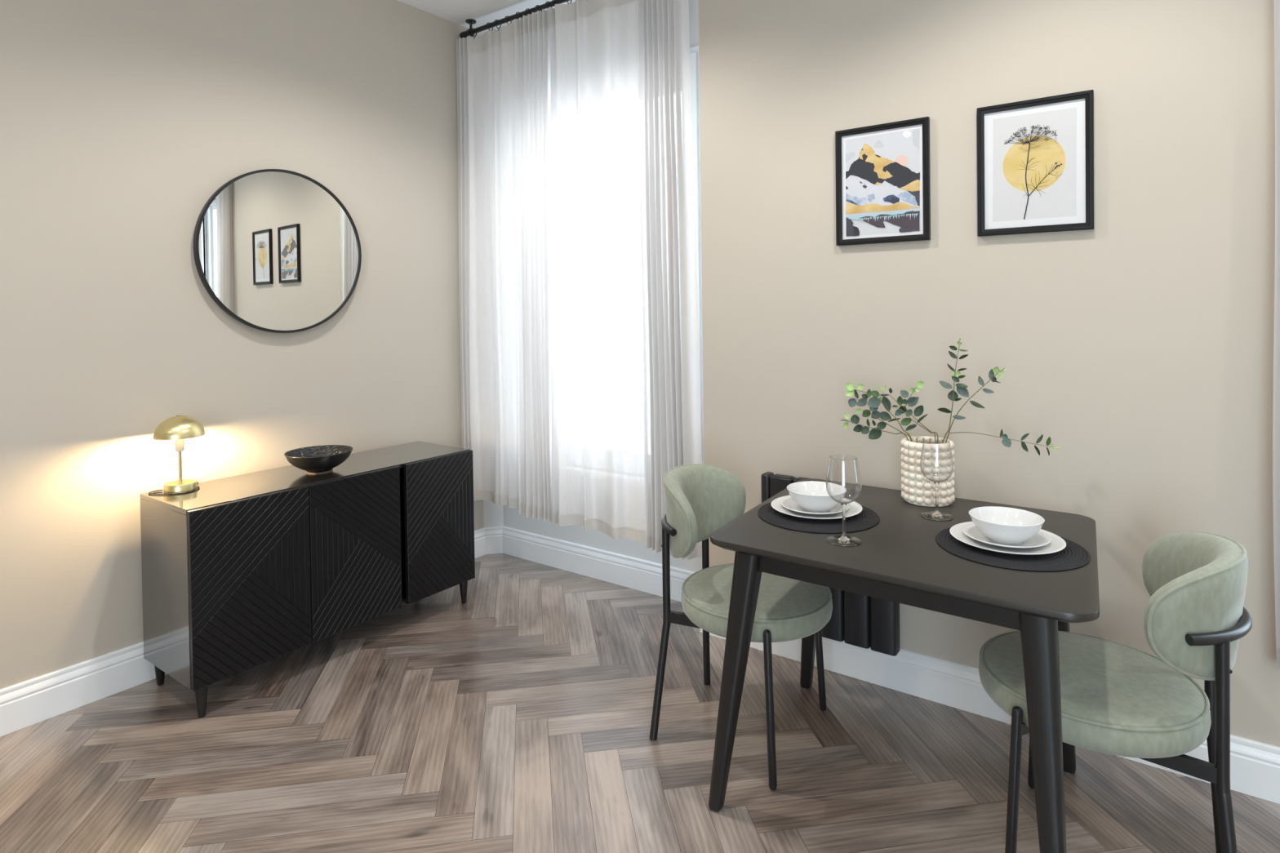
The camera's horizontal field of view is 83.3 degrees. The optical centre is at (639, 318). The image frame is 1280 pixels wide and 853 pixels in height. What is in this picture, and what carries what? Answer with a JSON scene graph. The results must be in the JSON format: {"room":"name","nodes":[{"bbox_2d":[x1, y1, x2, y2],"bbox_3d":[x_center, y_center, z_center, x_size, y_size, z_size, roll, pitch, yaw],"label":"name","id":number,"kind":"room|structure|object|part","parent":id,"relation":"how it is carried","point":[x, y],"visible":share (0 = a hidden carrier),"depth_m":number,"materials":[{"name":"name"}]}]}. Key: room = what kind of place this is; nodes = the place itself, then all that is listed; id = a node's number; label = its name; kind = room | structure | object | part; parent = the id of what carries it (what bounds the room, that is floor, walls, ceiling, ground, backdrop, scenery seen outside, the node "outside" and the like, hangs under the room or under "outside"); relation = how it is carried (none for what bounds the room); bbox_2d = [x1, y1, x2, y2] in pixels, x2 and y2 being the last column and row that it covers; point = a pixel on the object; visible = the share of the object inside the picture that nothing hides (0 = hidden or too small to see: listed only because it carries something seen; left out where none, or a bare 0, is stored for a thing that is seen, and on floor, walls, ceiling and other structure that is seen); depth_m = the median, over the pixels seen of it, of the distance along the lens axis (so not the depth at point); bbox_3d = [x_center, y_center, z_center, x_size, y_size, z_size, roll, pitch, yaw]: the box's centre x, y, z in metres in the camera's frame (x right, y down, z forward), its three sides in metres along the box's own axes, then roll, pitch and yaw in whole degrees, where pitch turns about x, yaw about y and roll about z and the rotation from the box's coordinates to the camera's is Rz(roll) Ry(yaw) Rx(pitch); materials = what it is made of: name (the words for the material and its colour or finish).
{"room":"dining room","nodes":[
{"label":"dining room","id":0,"kind":"room"},
{"bbox_2d":[0,0,484,689],"bbox_3d":[-2.452,-0.039,2.122,0.160,3.080,5.582,0,1,36],"label":"wall","id":1,"kind":"structure","parent":0,"point":[120,120],"depth_m":2.83,"materials":[{"name":"beige paint"}]},
{"bbox_2d":[0,527,485,737],"bbox_3d":[-2.396,1.327,2.040,0.020,0.150,5.140,0,1,36],"label":"baseboard","id":2,"kind":"structure","parent":1,"relation":"attached to","point":[24,704],"depth_m":2.56,"materials":[{"name":"white wood"}]},
{"bbox_2d":[193,168,361,333],"bbox_3d":[-1.560,-0.293,3.159,0.027,0.714,0.714,0,1,39],"label":"wall mirror","id":3,"kind":"object","parent":1,"relation":"attached to","point":[276,250],"visible":1,"depth_m":3.13,"materials":[{"name":"black mirror"}]},
{"bbox_2d":[397,0,575,31],"bbox_3d":[-0.277,-1.645,0.561,5.520,0.120,5.682,0,1,36],"label":"ceiling","id":4,"kind":"structure","parent":0,"point":[483,11],"depth_m":3.78,"materials":[{"name":"white paint"}]},
{"bbox_2d":[459,0,569,38],"bbox_3d":[-0.371,-1.588,3.536,1.541,0.083,0.058,0,1,36],"label":"curtain rod","id":5,"kind":"object","parent":4,"relation":"hanging from","point":[463,34],"visible":0.99,"depth_m":3.78,"materials":[{"name":"black metal"}]},
{"bbox_2d":[455,1,552,523],"bbox_3d":[-0.710,-0.282,3.788,0.685,2.603,0.114,0,1,36],"label":"curtain","id":6,"kind":"object","parent":5,"relation":"hanging from","point":[504,122],"visible":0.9,"depth_m":3.81,"materials":[{"name":"fabric"}]},
{"bbox_2d":[549,0,702,559],"bbox_3d":[-0.095,-0.268,3.333,0.826,2.632,0.116,0,1,36],"label":"curtain","id":7,"kind":"object","parent":5,"relation":"hanging from","point":[626,382],"visible":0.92,"depth_m":3.35,"materials":[{"name":"fabric"}]},
{"bbox_3d":[2.390,-1.595,1.491,1.580,0.083,0.058,0,1,36],"label":"curtain rod","id":8,"kind":"object","parent":4,"relation":"attached to","visible":0},
{"bbox_2d":[1272,0,1279,671],"bbox_3d":[1.848,-0.322,1.872,0.316,2.535,0.182,0,1,36],"label":"curtain","id":9,"kind":"object","parent":8,"relation":"hanging from","point":[1276,415],"visible":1,"depth_m":1.94,"materials":[{"name":"fabric"}]},
{"bbox_2d":[475,0,702,572],"bbox_3d":[-0.199,-0.095,3.759,1.557,3.080,0.282,0,1,36],"label":"wall","id":10,"kind":"structure","parent":0,"point":[495,515],"depth_m":3.77,"materials":[{"name":"white paint"}]},
{"bbox_2d":[689,45,704,464],"bbox_3d":[-0.204,-0.217,3.730,1.365,2.065,0.170,0,1,36],"label":"window","id":11,"kind":"structure","parent":10,"relation":"in","point":[694,51],"depth_m":3.30,"materials":[{"name":"white"}]},
{"bbox_2d":[0,553,1279,852],"bbox_3d":[-0.276,1.446,0.552,5.240,0.100,5.262,0,1,36],"label":"floor","id":12,"kind":"structure","parent":0,"point":[515,717],"depth_m":2.23,"materials":[{"name":"brown wood"}]},
{"bbox_2d":[139,440,475,717],"bbox_3d":[-1.327,1.006,3.068,0.419,0.730,1.240,0,1,36],"label":"sideboard","id":13,"kind":"object","parent":12,"relation":"on","point":[242,572],"visible":1,"depth_m":2.75,"materials":[{"name":"black wood"}]},
{"bbox_3d":[-1.811,1.327,2.717,0.040,0.112,0.040,0,1,36],"label":"leg","id":14,"kind":"part","parent":13,"relation":"part of","materials":[{"name":"black wood"}]},
{"bbox_2d":[148,414,204,494],"bbox_3d":[-1.741,0.508,2.723,0.166,0.288,0.185,0,1,36],"label":"table lamp","id":15,"kind":"object","parent":13,"relation":"on","point":[179,428],"visible":1,"depth_m":2.68,"materials":[{"name":"gold metal"}]},
{"bbox_3d":[-1.744,0.648,2.728,0.139,0.006,0.185,0,1,36],"label":"cord","id":16,"kind":"part","parent":15,"relation":"part of","materials":[{"name":"gold metal"}]},
{"bbox_3d":[-1.742,0.408,2.721,0.166,0.078,0.166,0,1,36],"label":"lamp shade","id":17,"kind":"part","parent":15,"relation":"part of","materials":[{"name":"gold metal"}]},
{"bbox_2d":[174,439,184,452],"bbox_3d":[-1.742,0.478,2.723,0.032,0.052,0.032,0,1,36],"label":"bulb","id":18,"kind":"object","parent":15,"relation":"attached to","point":[179,444],"depth_m":2.71,"materials":[{"name":"beige glass"}]},
{"bbox_3d":[-1.740,0.562,2.724,0.011,0.120,0.011,0,1,36],"label":"stem","id":19,"kind":"part","parent":15,"relation":"part of","materials":[{"name":"gold metal"}]},
{"bbox_3d":[-1.522,1.327,2.498,0.040,0.112,0.040,0,1,36],"label":"leg","id":20,"kind":"part","parent":13,"relation":"part of","materials":[{"name":"black wood"}]},
{"bbox_3d":[-1.406,0.959,2.619,0.020,0.613,0.422,0,1,36],"label":"door","id":21,"kind":"part","parent":13,"relation":"part of","materials":[{"name":"black wood"}]},
{"bbox_2d":[284,444,352,474],"bbox_3d":[-1.345,0.599,3.020,0.264,0.085,0.264,0,1,36],"label":"decorative bowl","id":22,"kind":"object","parent":13,"relation":"on","point":[316,459],"visible":1,"depth_m":2.98,"materials":[{"name":"black"}]},
{"bbox_3d":[-1.161,0.950,2.955,0.020,0.613,0.404,0,1,36],"label":"door","id":23,"kind":"part","parent":13,"relation":"part of","materials":[{"name":"black wood"}]},
{"bbox_3d":[-0.912,0.942,3.299,0.020,0.613,0.375,0,1,36],"label":"door","id":24,"kind":"part","parent":13,"relation":"part of","materials":[{"name":"black wood"}]},
{"bbox_3d":[-0.841,1.303,3.434,0.040,0.112,0.040,0,1,36],"label":"leg","id":25,"kind":"part","parent":13,"relation":"part of","materials":[{"name":"black wood"}]},
{"bbox_2d":[648,464,832,791],"bbox_3d":[0.348,0.945,2.369,0.558,0.851,0.494,0,1,32],"label":"dining chair","id":26,"kind":"object","parent":12,"relation":"on","point":[700,500],"visible":0.84,"depth_m":2.32,"materials":[{"name":"fabric"}]},
{"bbox_3d":[0.062,1.027,2.347,0.085,0.695,0.027,-1,1,-32],"label":"leg","id":27,"kind":"part","parent":26,"relation":"part of","materials":[{"name":"black metal"}]},
{"bbox_3d":[0.194,0.656,2.457,0.193,0.270,0.427,0,1,32],"label":"backrest","id":28,"kind":"part","parent":26,"relation":"part of","materials":[{"name":"fabric"}]},
{"bbox_3d":[0.241,1.020,2.637,0.027,0.695,0.085,-1,1,5],"label":"leg","id":29,"kind":"part","parent":26,"relation":"part of","materials":[{"name":"black metal"}]},
{"bbox_3d":[0.378,0.913,2.350,0.486,0.087,0.486,0,1,32],"label":"seat","id":30,"kind":"part","parent":26,"relation":"part of","materials":[{"name":"fabric"}]},
{"bbox_3d":[0.377,1.135,2.088,0.024,0.455,0.047,-1,1,-20],"label":"leg","id":31,"kind":"part","parent":26,"relation":"part of","materials":[{"name":"black metal"}]},
{"bbox_3d":[0.616,1.126,2.476,0.047,0.455,0.024,-1,1,-7],"label":"leg","id":32,"kind":"part","parent":26,"relation":"part of","materials":[{"name":"black metal"}]},
{"bbox_2d":[708,478,1099,852],"bbox_3d":[0.775,0.980,2.079,0.976,0.755,0.834,0,1,36],"label":"dining table","id":33,"kind":"object","parent":12,"relation":"on","point":[900,559],"visible":0.81,"depth_m":1.81,"materials":[{"name":"grey wood"}]},
{"bbox_3d":[0.271,1.003,2.010,0.166,0.717,0.083,-1,1,9],"label":"leg","id":34,"kind":"part","parent":33,"relation":"part of","materials":[{"name":"black wood"}]},
{"bbox_3d":[0.614,0.990,2.570,0.082,0.717,0.152,-1,1,-31],"label":"leg","id":35,"kind":"part","parent":33,"relation":"part of","materials":[{"name":"black wood"}]},
{"bbox_2d":[757,502,879,533],"bbox_3d":[0.544,0.601,2.206,0.362,0.005,0.362,0,1,36],"label":"placemat","id":36,"kind":"object","parent":33,"relation":"on","point":[867,518],"visible":0.41,"depth_m":2.12,"materials":[{"name":"black fabric"}]},
{"bbox_2d":[770,495,862,519],"bbox_3d":[0.545,0.588,2.228,0.275,0.019,0.275,0,1,36],"label":"dinner plate","id":37,"kind":"object","parent":36,"relation":"on","point":[855,508],"visible":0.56,"depth_m":2.18,"materials":[{"name":"white ceramic"}]},
{"bbox_2d":[780,496,850,515],"bbox_3d":[0.542,0.583,2.230,0.211,0.019,0.211,0,1,36],"label":"plate","id":38,"kind":"object","parent":37,"relation":"on","point":[788,503],"visible":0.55,"depth_m":2.21,"materials":[{"name":"white ceramic"}]},
{"bbox_2d":[786,481,846,512],"bbox_3d":[0.543,0.555,2.215,0.179,0.064,0.179,0,1,36],"label":"soup bowl","id":39,"kind":"object","parent":38,"relation":"on","point":[811,496],"visible":1,"depth_m":2.19,"materials":[{"name":"white ceramic"}]},
{"bbox_2d":[826,455,862,546],"bbox_3d":[0.554,0.492,1.959,0.094,0.230,0.094,0,1,36],"label":"wine glass","id":40,"kind":"object","parent":33,"relation":"on","point":[842,540],"visible":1,"depth_m":1.95,"materials":[{"name":"clear glass"}]},
{"bbox_3d":[0.555,0.551,1.960,0.017,0.095,0.017,0,1,36],"label":"stem","id":41,"kind":"part","parent":40,"relation":"part of","materials":[{"name":"clear glass"}]},
{"bbox_2d":[826,455,861,503],"bbox_3d":[0.554,0.440,1.958,0.094,0.126,0.094,0,1,36],"label":"glass bowl","id":42,"kind":"object","parent":40,"relation":"on","point":[854,455],"depth_m":1.94,"materials":[{"name":"clear glass"}]},
{"bbox_2d":[900,435,955,506],"bbox_3d":[0.936,0.496,2.344,0.166,0.200,0.163,-1,1,-9],"label":"vase","id":43,"kind":"object","parent":33,"relation":"on","point":[936,461],"visible":0.98,"depth_m":2.28,"materials":[{"name":"ceramic"}]},
{"bbox_2d":[840,382,912,441],"bbox_3d":[0.799,0.399,2.377,0.277,0.368,0.044,0,1,27],"label":"eucalyptus spray","id":44,"kind":"object","parent":43,"relation":"in","point":[873,402],"visible":0.97,"depth_m":2.40,"materials":[{"name":"green plant"}]},
{"bbox_2d":[888,381,938,444],"bbox_3d":[0.899,0.393,2.374,0.158,0.376,0.026,0,1,34],"label":"eucalyptus spray","id":45,"kind":"object","parent":43,"relation":"in","point":[911,402],"visible":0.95,"depth_m":2.38,"materials":[{"name":"green plant"}]},
{"bbox_2d":[937,337,1059,455],"bbox_3d":[1.086,0.321,2.241,0.387,0.519,0.034,0,1,36],"label":"eucalyptus spray","id":46,"kind":"object","parent":43,"relation":"in","point":[962,389],"visible":0.99,"depth_m":2.28,"materials":[{"name":"green plant"}]},
{"bbox_2d":[920,438,953,520],"bbox_3d":[0.896,0.484,2.174,0.094,0.230,0.094,0,1,36],"label":"wine glass","id":47,"kind":"object","parent":33,"relation":"on","point":[936,515],"visible":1,"depth_m":2.17,"materials":[{"name":"clear glass"}]},
{"bbox_3d":[0.897,0.543,2.175,0.017,0.095,0.017,0,1,36],"label":"stem","id":48,"kind":"part","parent":47,"relation":"part of","materials":[{"name":"clear glass"}]},
{"bbox_2d":[920,438,953,482],"bbox_3d":[0.895,0.432,2.173,0.094,0.126,0.094,0,1,36],"label":"glass bowl","id":49,"kind":"object","parent":47,"relation":"on","point":[926,438],"depth_m":2.16,"materials":[{"name":"clear glass"}]},
{"bbox_2d":[935,527,1090,571],"bbox_3d":[0.975,0.600,1.898,0.362,0.005,0.362,0,1,36],"label":"placemat","id":50,"kind":"object","parent":33,"relation":"on","point":[1073,556],"visible":0.4,"depth_m":1.80,"materials":[{"name":"black fabric"}]},
{"bbox_2d":[949,521,1066,555],"bbox_3d":[0.971,0.587,1.909,0.275,0.019,0.275,0,1,36],"label":"dinner plate","id":51,"kind":"object","parent":50,"relation":"on","point":[1057,544],"visible":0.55,"depth_m":1.86,"materials":[{"name":"white ceramic"}]},
{"bbox_2d":[962,523,1051,548],"bbox_3d":[0.972,0.582,1.913,0.211,0.019,0.211,0,1,36],"label":"plate","id":52,"kind":"object","parent":51,"relation":"on","point":[1041,539],"visible":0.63,"depth_m":1.89,"materials":[{"name":"white ceramic"}]},
{"bbox_2d":[968,506,1044,545],"bbox_3d":[0.967,0.554,1.902,0.179,0.064,0.179,0,1,36],"label":"soup bowl","id":53,"kind":"object","parent":52,"relation":"on","point":[1001,525],"visible":1,"depth_m":1.89,"materials":[{"name":"white ceramic"}]},
{"bbox_3d":[0.878,1.002,1.562,0.100,0.717,0.118,0,1,36],"label":"leg","id":54,"kind":"part","parent":33,"relation":"part of","materials":[{"name":"black wood"}]},
{"bbox_3d":[1.230,0.988,2.129,0.094,0.717,0.103,0,1,36],"label":"leg","id":55,"kind":"part","parent":33,"relation":"part of","materials":[{"name":"black wood"}]},
{"bbox_2d":[978,531,1252,852],"bbox_3d":[1.140,0.943,1.770,0.558,0.851,0.494,0,1,35],"label":"dining chair","id":56,"kind":"object","parent":12,"relation":"on","point":[1117,699],"visible":0.94,"depth_m":1.60,"materials":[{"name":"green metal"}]},
{"bbox_3d":[0.872,1.135,1.683,0.047,0.455,0.024,-1,1,-4],"label":"leg","id":57,"kind":"part","parent":56,"relation":"part of","materials":[{"name":"black metal"}]},
{"bbox_3d":[1.131,1.125,2.058,0.024,0.455,0.047,-1,1,-17],"label":"leg","id":58,"kind":"part","parent":56,"relation":"part of","materials":[{"name":"black metal"}]},
{"bbox_3d":[1.110,0.911,1.790,0.486,0.087,0.486,0,1,35],"label":"seat","id":59,"kind":"part","parent":56,"relation":"part of","materials":[{"name":"fabric"}]},
{"bbox_3d":[1.282,0.653,1.666,0.193,0.270,0.427,0,1,35],"label":"backrest","id":60,"kind":"part","parent":56,"relation":"part of","materials":[{"name":"fabric"}]},
{"bbox_3d":[1.428,1.017,1.781,0.085,0.695,0.027,-1,1,-29],"label":"leg","id":61,"kind":"part","parent":56,"relation":"part of","materials":[{"name":"black metal"}]},
{"bbox_3d":[1.235,1.024,1.500,0.027,0.695,0.085,-1,1,8],"label":"leg","id":62,"kind":"part","parent":56,"relation":"part of","materials":[{"name":"black metal"}]},
{"bbox_2d":[697,0,1279,746],"bbox_3d":[1.150,-0.097,2.691,1.883,3.080,0.422,0,1,36],"label":"wall","id":63,"kind":"structure","parent":0,"point":[1140,342],"depth_m":2.36,"materials":[{"name":"beige paint"}]},
{"bbox_2d":[760,471,899,656],"bbox_3d":[0.706,0.903,2.711,0.519,0.583,0.066,0,1,36],"label":"radiator","id":64,"kind":"object","parent":63,"relation":"attached to","point":[860,620],"visible":0.31,"depth_m":2.61,"materials":[{"name":"black metal"}]},
{"bbox_2d":[484,526,1279,804],"bbox_3d":[0.483,1.271,3.075,3.460,0.150,0.242,0,1,36],"label":"baseboard","id":65,"kind":"structure","parent":63,"relation":"attached to","point":[1255,766],"depth_m":2.64,"materials":[{"name":"white wood"}]},
{"bbox_2d":[835,116,930,245],"bbox_3d":[0.874,-0.487,2.607,0.334,0.427,0.021,0,1,36],"label":"picture frame","id":66,"kind":"object","parent":63,"relation":"attached to","point":[883,181],"visible":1,"depth_m":2.60,"materials":[{"name":"black wood"}]},
{"bbox_2d":[977,89,1093,236],"bbox_3d":[1.265,-0.490,2.317,0.330,0.428,0.031,0,1,36],"label":"picture frame","id":67,"kind":"object","parent":63,"relation":"attached to","point":[1035,157],"visible":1,"depth_m":2.31,"materials":[{"name":"black"}]}
]}

